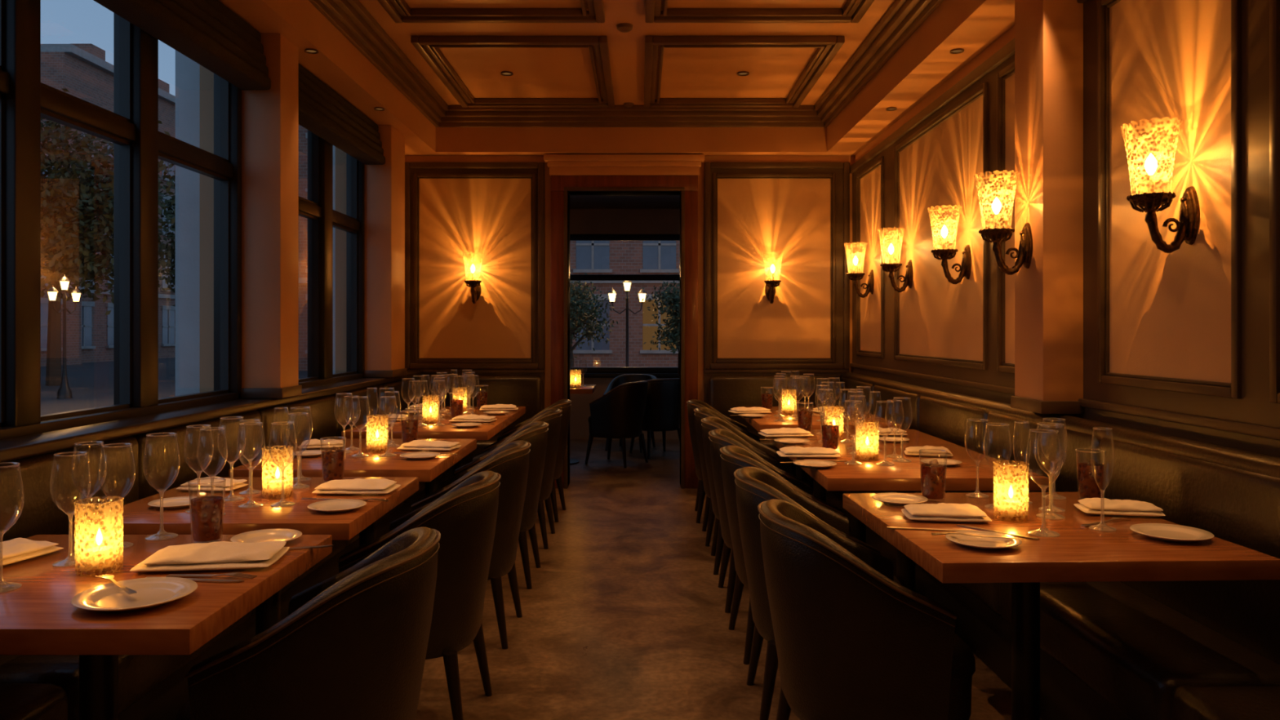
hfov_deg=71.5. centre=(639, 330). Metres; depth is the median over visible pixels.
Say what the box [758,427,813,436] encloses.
folded napkin
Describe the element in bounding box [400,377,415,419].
wine glass
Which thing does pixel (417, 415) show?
wine glass
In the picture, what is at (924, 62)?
ceiling
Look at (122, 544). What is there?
wine glass
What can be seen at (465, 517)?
dining chair
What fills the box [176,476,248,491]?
folded napkin
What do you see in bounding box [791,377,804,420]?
wine glass
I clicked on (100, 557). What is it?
candle holder
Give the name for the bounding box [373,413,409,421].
folded napkin
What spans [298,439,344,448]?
folded napkin
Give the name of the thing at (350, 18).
trim
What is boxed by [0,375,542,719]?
bench
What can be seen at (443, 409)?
wine glass
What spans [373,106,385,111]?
recessed light
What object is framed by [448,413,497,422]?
folded napkin
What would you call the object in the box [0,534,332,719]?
dining table
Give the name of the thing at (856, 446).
wine glass
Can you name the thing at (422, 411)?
bread plate
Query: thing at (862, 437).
wine glass
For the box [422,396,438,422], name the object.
candle holder
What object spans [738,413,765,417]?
bread plate
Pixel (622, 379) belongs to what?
dining chair
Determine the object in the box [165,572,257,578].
fork
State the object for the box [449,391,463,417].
tumbler
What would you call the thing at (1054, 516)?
wine glass
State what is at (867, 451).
candle
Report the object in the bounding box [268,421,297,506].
wine glass
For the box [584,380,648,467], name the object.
dining chair
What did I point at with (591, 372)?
window
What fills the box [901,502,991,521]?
folded napkin
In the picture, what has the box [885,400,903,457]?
wine glass
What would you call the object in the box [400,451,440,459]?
bread plate
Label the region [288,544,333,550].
table knife
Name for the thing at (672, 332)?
street tree
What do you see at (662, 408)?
dining chair
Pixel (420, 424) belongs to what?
wine glass
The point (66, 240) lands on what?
street tree
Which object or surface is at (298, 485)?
wine glass
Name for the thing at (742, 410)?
folded napkin
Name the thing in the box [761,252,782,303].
wall sconce
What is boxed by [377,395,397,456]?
wine glass
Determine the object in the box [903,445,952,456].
folded napkin
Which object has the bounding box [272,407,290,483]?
wine glass
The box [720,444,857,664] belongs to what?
dining chair
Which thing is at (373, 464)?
dining table
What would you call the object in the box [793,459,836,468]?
bread plate
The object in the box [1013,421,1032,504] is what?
wine glass
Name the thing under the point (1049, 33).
column
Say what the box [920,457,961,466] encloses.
bread plate
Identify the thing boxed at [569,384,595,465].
dining table
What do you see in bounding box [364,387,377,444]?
wine glass
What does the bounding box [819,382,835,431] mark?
wine glass
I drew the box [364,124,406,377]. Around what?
column
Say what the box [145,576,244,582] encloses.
table knife
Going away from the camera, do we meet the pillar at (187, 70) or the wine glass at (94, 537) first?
the wine glass at (94, 537)
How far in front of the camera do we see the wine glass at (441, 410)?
5.97 m
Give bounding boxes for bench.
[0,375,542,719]
[708,371,1279,719]
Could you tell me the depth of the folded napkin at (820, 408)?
5.94 m
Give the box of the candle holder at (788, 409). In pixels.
[782,389,795,413]
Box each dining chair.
[175,526,440,719]
[337,471,501,719]
[411,440,530,648]
[453,421,548,589]
[482,408,562,549]
[501,399,571,522]
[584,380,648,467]
[602,373,657,453]
[629,377,679,458]
[686,399,746,523]
[693,407,759,546]
[701,416,783,574]
[708,428,809,613]
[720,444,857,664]
[733,466,901,719]
[757,498,975,719]
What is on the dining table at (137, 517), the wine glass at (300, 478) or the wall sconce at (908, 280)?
the wine glass at (300, 478)
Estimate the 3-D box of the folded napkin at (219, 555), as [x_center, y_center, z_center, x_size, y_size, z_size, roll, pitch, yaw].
[-1.010,0.527,2.107,0.310,0.040,0.196,0,0,-7]
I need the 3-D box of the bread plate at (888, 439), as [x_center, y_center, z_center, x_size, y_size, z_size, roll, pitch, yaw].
[1.250,0.542,4.399,0.162,0.014,0.162,0,0,0]
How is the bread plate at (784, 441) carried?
on the dining table at (867, 477)
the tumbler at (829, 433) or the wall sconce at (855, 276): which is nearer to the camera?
the tumbler at (829, 433)
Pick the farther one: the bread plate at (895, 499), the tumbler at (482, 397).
the tumbler at (482, 397)
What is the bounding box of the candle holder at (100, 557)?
[75,499,123,574]
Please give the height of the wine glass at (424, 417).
0.271 m
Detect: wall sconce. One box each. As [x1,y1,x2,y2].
[462,253,483,303]
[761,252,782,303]
[844,244,874,297]
[877,227,912,292]
[927,205,971,284]
[974,170,1032,275]
[1121,118,1199,253]
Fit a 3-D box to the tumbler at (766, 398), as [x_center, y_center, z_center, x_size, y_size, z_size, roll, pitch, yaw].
[0.874,0.469,6.111,0.090,0.160,0.090,0,0,19]
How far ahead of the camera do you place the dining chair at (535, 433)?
4.53 m
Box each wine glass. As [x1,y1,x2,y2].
[0,462,24,592]
[49,451,91,567]
[71,440,106,542]
[97,443,135,549]
[142,432,180,540]
[183,424,213,512]
[196,426,227,515]
[217,416,245,501]
[236,422,265,507]
[237,418,262,494]
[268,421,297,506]
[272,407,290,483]
[285,412,311,488]
[288,406,312,481]
[333,392,354,453]
[342,395,360,450]
[350,395,369,457]
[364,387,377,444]
[377,387,395,443]
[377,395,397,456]
[382,391,400,447]
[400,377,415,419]
[412,375,425,416]
[413,380,428,426]
[420,374,430,418]
[430,374,444,417]
[431,380,445,425]
[432,374,445,415]
[432,377,446,420]
[435,372,448,412]
[438,374,450,410]
[461,369,473,407]
[462,373,475,413]
[463,372,475,409]
[466,375,479,415]
[773,375,785,416]
[773,377,786,421]
[774,373,786,412]
[780,370,792,409]
[788,375,801,417]
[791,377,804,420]
[814,384,831,434]
[815,377,829,421]
[817,388,834,442]
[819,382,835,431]
[826,377,840,420]
[835,382,846,432]
[839,388,856,442]
[843,400,863,464]
[846,391,865,449]
[848,388,864,437]
[848,395,866,454]
[854,386,871,439]
[868,391,882,452]
[874,400,895,466]
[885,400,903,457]
[891,396,912,462]
[964,418,990,497]
[983,422,1011,509]
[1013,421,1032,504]
[1026,428,1062,537]
[1034,422,1066,519]
[1036,424,1066,512]
[1040,417,1067,499]
[1088,426,1116,531]
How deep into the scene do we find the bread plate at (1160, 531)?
2.38 m
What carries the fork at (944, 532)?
on the bread plate at (974, 542)
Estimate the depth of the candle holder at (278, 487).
2.92 m
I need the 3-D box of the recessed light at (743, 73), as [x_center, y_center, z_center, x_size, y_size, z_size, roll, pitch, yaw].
[0.720,-1.795,6.210,0.090,0.011,0.090,0,0,0]
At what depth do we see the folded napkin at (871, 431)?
4.62 m
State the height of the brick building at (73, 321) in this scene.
11.900 m
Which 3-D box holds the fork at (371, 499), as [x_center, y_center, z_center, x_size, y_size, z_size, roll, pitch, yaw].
[-0.910,0.545,2.855,0.200,0.008,0.023,0,0,-3]
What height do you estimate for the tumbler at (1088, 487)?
0.160 m
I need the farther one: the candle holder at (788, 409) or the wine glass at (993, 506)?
the candle holder at (788, 409)
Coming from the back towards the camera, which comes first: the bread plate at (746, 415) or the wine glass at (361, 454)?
the bread plate at (746, 415)
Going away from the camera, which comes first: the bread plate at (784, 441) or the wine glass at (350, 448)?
the wine glass at (350, 448)
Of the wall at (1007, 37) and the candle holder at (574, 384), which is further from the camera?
the candle holder at (574, 384)
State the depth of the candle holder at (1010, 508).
2.58 m
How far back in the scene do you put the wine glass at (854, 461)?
3.66 m
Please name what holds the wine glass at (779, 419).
on the dining table at (766, 422)
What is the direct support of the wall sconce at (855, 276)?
attached to the wall at (1007, 37)
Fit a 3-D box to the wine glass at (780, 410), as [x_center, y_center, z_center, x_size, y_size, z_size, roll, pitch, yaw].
[0.956,0.419,6.024,0.082,0.259,0.082,0,0,28]
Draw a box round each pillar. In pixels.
[175,49,199,395]
[333,145,335,373]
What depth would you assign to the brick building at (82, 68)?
41.28 m
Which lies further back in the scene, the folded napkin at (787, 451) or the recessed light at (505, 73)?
the recessed light at (505, 73)
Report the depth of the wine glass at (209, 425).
2.70 m
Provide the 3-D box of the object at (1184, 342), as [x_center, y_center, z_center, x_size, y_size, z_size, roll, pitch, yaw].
[1.759,-0.028,2.835,0.042,2.657,9.070,0,0,0]
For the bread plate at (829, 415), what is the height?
0.014 m
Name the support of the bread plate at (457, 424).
on the dining table at (484, 432)
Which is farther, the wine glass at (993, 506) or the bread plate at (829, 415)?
the bread plate at (829, 415)
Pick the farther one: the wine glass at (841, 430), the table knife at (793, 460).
the wine glass at (841, 430)
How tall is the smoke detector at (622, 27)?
0.030 m
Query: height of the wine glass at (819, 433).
0.259 m
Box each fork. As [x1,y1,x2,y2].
[95,573,137,594]
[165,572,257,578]
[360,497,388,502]
[440,452,457,454]
[931,531,1013,538]
[1080,517,1130,526]
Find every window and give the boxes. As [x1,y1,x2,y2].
[0,0,241,439]
[298,129,365,388]
[569,234,679,377]
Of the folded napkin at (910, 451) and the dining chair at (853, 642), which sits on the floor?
the dining chair at (853, 642)
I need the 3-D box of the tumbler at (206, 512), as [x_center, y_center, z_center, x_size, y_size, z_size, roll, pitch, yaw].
[-1.125,0.469,2.310,0.090,0.160,0.090,0,0,36]
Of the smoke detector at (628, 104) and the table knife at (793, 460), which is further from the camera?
the smoke detector at (628, 104)
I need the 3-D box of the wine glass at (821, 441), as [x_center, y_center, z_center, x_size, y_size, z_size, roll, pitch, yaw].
[0.919,0.419,4.399,0.082,0.259,0.082,0,0,28]
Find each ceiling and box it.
[218,0,1014,208]
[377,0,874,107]
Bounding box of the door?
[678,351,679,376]
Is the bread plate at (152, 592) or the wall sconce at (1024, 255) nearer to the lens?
the bread plate at (152, 592)
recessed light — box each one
[304,48,319,53]
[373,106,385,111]
[500,71,513,75]
[736,71,749,75]
[885,106,897,111]
[949,48,964,53]
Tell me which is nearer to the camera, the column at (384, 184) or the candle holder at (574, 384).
the column at (384, 184)
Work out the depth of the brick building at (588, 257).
32.00 m
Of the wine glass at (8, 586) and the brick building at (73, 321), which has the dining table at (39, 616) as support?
the wine glass at (8, 586)
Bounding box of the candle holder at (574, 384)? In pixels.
[569,370,581,386]
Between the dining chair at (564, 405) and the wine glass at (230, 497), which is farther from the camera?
the dining chair at (564, 405)
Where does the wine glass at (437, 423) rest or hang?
on the dining table at (484, 432)
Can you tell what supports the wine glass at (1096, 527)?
on the dining table at (1080, 553)
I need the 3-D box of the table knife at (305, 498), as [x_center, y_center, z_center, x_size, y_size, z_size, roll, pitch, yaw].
[-0.990,0.548,2.882,0.230,0.002,0.017,0,0,10]
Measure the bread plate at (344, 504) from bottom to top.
0.015 m
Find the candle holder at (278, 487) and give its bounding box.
[262,447,293,496]
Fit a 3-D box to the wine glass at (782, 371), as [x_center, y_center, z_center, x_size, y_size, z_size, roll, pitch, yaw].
[1.017,0.416,6.181,0.084,0.267,0.084,0,0,28]
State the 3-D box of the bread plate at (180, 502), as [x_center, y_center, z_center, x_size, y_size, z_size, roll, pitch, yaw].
[-1.451,0.542,2.786,0.162,0.014,0.162,0,0,0]
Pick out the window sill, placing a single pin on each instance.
(19, 447)
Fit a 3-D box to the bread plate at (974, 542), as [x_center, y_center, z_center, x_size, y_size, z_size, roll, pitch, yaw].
[0.880,0.541,2.280,0.183,0.016,0.183,0,0,0]
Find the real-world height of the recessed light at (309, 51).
0.009 m
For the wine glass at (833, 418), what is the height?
0.259 m
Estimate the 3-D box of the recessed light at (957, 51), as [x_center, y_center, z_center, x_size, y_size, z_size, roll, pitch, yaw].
[1.640,-1.446,4.600,0.072,0.009,0.072,0,0,0]
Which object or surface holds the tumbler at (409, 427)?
on the dining table at (373, 464)
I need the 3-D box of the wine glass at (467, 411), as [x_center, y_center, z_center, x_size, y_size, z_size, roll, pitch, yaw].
[-1.142,0.419,5.920,0.082,0.259,0.082,0,0,28]
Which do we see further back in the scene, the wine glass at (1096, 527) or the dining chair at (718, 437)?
the dining chair at (718, 437)
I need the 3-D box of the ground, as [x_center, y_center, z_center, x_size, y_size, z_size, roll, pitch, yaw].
[-10.000,1.575,35.000,100.000,0.250,110.000,0,0,0]
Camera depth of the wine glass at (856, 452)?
3.95 m
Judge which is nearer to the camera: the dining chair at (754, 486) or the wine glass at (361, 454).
the dining chair at (754, 486)
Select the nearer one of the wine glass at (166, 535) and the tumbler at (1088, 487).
the wine glass at (166, 535)
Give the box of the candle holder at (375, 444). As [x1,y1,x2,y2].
[367,414,387,449]
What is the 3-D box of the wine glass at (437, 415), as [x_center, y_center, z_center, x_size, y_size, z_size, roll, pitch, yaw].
[-1.285,0.416,5.623,0.084,0.267,0.084,0,0,28]
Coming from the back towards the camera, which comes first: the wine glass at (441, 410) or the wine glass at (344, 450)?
the wine glass at (441, 410)
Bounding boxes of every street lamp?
[46,275,81,399]
[607,280,647,367]
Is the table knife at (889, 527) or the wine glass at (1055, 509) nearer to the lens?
the table knife at (889, 527)
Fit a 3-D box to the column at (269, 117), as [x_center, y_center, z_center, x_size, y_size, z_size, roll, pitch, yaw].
[-1.855,-0.560,4.445,0.234,1.780,0.254,0,0,0]
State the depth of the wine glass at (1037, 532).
2.39 m
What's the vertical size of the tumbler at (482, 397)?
0.160 m
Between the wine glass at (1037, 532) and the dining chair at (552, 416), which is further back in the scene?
the dining chair at (552, 416)
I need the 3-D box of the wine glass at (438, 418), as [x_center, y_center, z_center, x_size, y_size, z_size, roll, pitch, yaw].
[-1.237,0.419,5.481,0.082,0.259,0.082,0,0,28]
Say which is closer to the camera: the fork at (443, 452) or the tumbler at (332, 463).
the tumbler at (332, 463)
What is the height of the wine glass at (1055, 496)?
0.259 m
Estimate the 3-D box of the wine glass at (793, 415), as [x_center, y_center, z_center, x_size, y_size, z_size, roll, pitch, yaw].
[0.993,0.419,5.689,0.082,0.259,0.082,0,0,28]
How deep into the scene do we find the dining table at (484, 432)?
5.01 m
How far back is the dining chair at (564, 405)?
6.12 m
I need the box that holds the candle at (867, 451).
[855,419,879,458]
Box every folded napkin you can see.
[0,537,63,566]
[128,540,289,571]
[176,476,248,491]
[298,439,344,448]
[311,478,400,493]
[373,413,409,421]
[396,440,461,450]
[405,403,437,409]
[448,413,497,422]
[479,404,518,410]
[728,406,771,413]
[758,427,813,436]
[776,446,840,457]
[811,405,844,412]
[864,426,907,435]
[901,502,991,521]
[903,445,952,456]
[1073,497,1165,516]
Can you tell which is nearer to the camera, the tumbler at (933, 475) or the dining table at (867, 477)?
the tumbler at (933, 475)
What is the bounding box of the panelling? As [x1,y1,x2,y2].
[404,161,849,410]
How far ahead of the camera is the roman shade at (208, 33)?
3.73 m
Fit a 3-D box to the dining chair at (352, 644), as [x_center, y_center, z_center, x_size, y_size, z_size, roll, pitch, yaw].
[-0.758,0.895,2.079,0.570,0.810,0.578,0,0,2]
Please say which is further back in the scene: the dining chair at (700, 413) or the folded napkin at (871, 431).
the dining chair at (700, 413)
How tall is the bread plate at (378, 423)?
0.014 m
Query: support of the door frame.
attached to the wall at (851, 159)
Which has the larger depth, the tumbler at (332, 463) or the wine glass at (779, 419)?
the wine glass at (779, 419)
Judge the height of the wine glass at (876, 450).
0.271 m
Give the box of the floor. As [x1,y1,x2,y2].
[415,439,1042,719]
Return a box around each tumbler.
[187,477,226,543]
[320,436,346,483]
[400,409,419,444]
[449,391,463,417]
[475,385,488,408]
[760,386,773,410]
[796,401,813,432]
[820,414,839,450]
[918,448,947,502]
[1075,448,1106,498]
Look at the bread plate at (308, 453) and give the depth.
3.92 m
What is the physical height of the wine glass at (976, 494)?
0.254 m
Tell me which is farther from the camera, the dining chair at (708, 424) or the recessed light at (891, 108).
the recessed light at (891, 108)
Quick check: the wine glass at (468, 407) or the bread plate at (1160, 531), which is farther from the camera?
the wine glass at (468, 407)
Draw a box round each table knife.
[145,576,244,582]
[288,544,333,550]
[301,497,368,501]
[792,460,848,461]
[886,526,971,531]
[956,524,1039,539]
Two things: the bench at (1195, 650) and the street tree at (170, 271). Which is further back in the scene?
the street tree at (170, 271)
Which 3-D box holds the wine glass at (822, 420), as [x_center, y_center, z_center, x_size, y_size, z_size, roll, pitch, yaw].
[1.110,0.419,5.400,0.082,0.259,0.082,0,0,28]
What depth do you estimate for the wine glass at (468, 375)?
5.74 m
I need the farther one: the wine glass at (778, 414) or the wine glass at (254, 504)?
the wine glass at (778, 414)
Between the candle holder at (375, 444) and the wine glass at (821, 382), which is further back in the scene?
the wine glass at (821, 382)
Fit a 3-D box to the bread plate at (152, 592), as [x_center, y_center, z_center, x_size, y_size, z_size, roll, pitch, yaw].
[-1.020,0.539,1.800,0.223,0.020,0.223,0,0,0]
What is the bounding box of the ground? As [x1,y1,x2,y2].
[40,357,307,414]
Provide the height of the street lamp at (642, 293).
2.650 m
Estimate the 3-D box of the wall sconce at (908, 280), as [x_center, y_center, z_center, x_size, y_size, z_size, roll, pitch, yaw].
[1.665,-0.458,5.820,0.218,0.417,0.176,0,0,0]
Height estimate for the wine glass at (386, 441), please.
0.267 m
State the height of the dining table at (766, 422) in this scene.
0.750 m
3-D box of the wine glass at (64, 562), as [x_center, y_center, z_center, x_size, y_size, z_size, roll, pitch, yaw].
[-1.345,0.419,2.100,0.082,0.259,0.082,0,0,28]
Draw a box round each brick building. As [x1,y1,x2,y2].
[40,43,175,363]
[40,119,84,366]
[298,124,679,370]
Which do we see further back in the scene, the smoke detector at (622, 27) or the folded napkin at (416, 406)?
the folded napkin at (416, 406)
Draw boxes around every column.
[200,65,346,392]
[240,33,302,398]
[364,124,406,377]
[1010,0,1084,413]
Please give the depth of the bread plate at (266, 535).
2.34 m
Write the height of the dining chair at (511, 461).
0.810 m
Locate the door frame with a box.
[543,154,704,488]
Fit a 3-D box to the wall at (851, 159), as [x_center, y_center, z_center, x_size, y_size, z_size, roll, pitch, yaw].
[-0.190,-0.400,7.460,3.940,3.400,0.180,0,0,0]
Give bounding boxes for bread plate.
[71,577,197,612]
[147,496,199,508]
[230,528,302,542]
[289,449,323,457]
[307,498,366,512]
[364,421,393,426]
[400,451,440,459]
[404,409,429,413]
[451,422,482,427]
[483,410,509,414]
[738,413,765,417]
[773,438,809,444]
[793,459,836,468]
[820,413,846,417]
[871,493,928,505]
[875,436,909,442]
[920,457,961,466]
[945,530,1022,550]
[1129,523,1214,542]
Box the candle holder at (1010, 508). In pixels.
[993,462,1029,520]
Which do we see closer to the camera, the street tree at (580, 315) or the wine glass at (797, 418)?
the wine glass at (797, 418)
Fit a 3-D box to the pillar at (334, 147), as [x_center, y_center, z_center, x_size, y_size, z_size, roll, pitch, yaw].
[-2.285,-0.625,7.025,0.230,4.150,0.550,0,0,0]
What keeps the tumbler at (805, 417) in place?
on the dining table at (867, 477)
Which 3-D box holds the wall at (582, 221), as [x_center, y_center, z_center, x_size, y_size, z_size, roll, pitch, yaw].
[0.000,-0.150,10.700,5.200,2.900,0.200,0,0,0]
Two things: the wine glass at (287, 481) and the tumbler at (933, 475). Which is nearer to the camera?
the tumbler at (933, 475)
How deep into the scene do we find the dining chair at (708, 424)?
4.85 m
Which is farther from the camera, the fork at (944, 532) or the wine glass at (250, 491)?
the wine glass at (250, 491)
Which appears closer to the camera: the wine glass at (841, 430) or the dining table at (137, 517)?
the dining table at (137, 517)
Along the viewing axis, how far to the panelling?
7.36 m
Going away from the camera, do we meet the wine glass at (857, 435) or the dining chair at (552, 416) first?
the wine glass at (857, 435)
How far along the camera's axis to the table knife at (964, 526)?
2.42 m
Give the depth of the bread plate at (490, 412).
5.87 m
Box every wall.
[404,155,854,486]
[569,208,679,439]
[854,25,1014,162]
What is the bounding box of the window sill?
[0,370,422,462]
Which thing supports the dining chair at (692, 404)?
on the floor
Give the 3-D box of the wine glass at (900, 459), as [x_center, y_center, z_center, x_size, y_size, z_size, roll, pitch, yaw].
[1.102,0.416,3.739,0.084,0.267,0.084,0,0,28]
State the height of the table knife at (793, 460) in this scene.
0.002 m
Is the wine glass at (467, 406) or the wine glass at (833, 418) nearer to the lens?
the wine glass at (833, 418)
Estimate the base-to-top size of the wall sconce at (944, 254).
0.417 m
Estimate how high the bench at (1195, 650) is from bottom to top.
0.965 m
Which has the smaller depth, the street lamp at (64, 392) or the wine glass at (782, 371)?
the wine glass at (782, 371)
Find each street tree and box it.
[40,88,175,386]
[158,161,175,306]
[569,272,617,367]
[640,272,679,354]
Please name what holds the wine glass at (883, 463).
on the dining table at (867, 477)
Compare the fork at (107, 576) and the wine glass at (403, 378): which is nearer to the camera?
the fork at (107, 576)
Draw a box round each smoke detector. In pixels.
[616,22,633,32]
[623,102,633,107]
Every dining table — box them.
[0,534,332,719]
[70,476,418,635]
[228,439,476,546]
[341,406,525,496]
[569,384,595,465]
[736,406,901,502]
[765,429,1048,591]
[842,492,1279,719]
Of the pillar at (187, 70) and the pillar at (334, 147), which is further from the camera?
the pillar at (334, 147)
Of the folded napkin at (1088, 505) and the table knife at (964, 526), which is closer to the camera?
the table knife at (964, 526)
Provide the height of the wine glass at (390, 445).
0.259 m
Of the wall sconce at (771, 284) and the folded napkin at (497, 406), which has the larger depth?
the wall sconce at (771, 284)
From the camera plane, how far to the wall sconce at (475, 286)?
7.23 m
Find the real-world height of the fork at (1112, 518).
0.008 m
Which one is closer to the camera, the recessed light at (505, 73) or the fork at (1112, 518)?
the fork at (1112, 518)
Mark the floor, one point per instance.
(624, 617)
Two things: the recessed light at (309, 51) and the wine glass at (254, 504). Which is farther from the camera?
the recessed light at (309, 51)
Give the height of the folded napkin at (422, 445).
0.039 m
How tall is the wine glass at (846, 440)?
0.259 m
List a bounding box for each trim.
[308,0,943,127]
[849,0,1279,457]
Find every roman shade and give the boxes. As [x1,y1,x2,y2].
[93,0,271,90]
[298,63,385,164]
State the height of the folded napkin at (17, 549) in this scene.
0.039 m
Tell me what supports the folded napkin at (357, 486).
on the dining table at (137, 517)
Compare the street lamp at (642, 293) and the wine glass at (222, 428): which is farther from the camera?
the street lamp at (642, 293)
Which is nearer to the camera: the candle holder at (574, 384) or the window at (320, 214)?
the window at (320, 214)
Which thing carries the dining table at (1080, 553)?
on the floor
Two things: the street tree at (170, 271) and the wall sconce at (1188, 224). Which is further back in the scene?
the street tree at (170, 271)

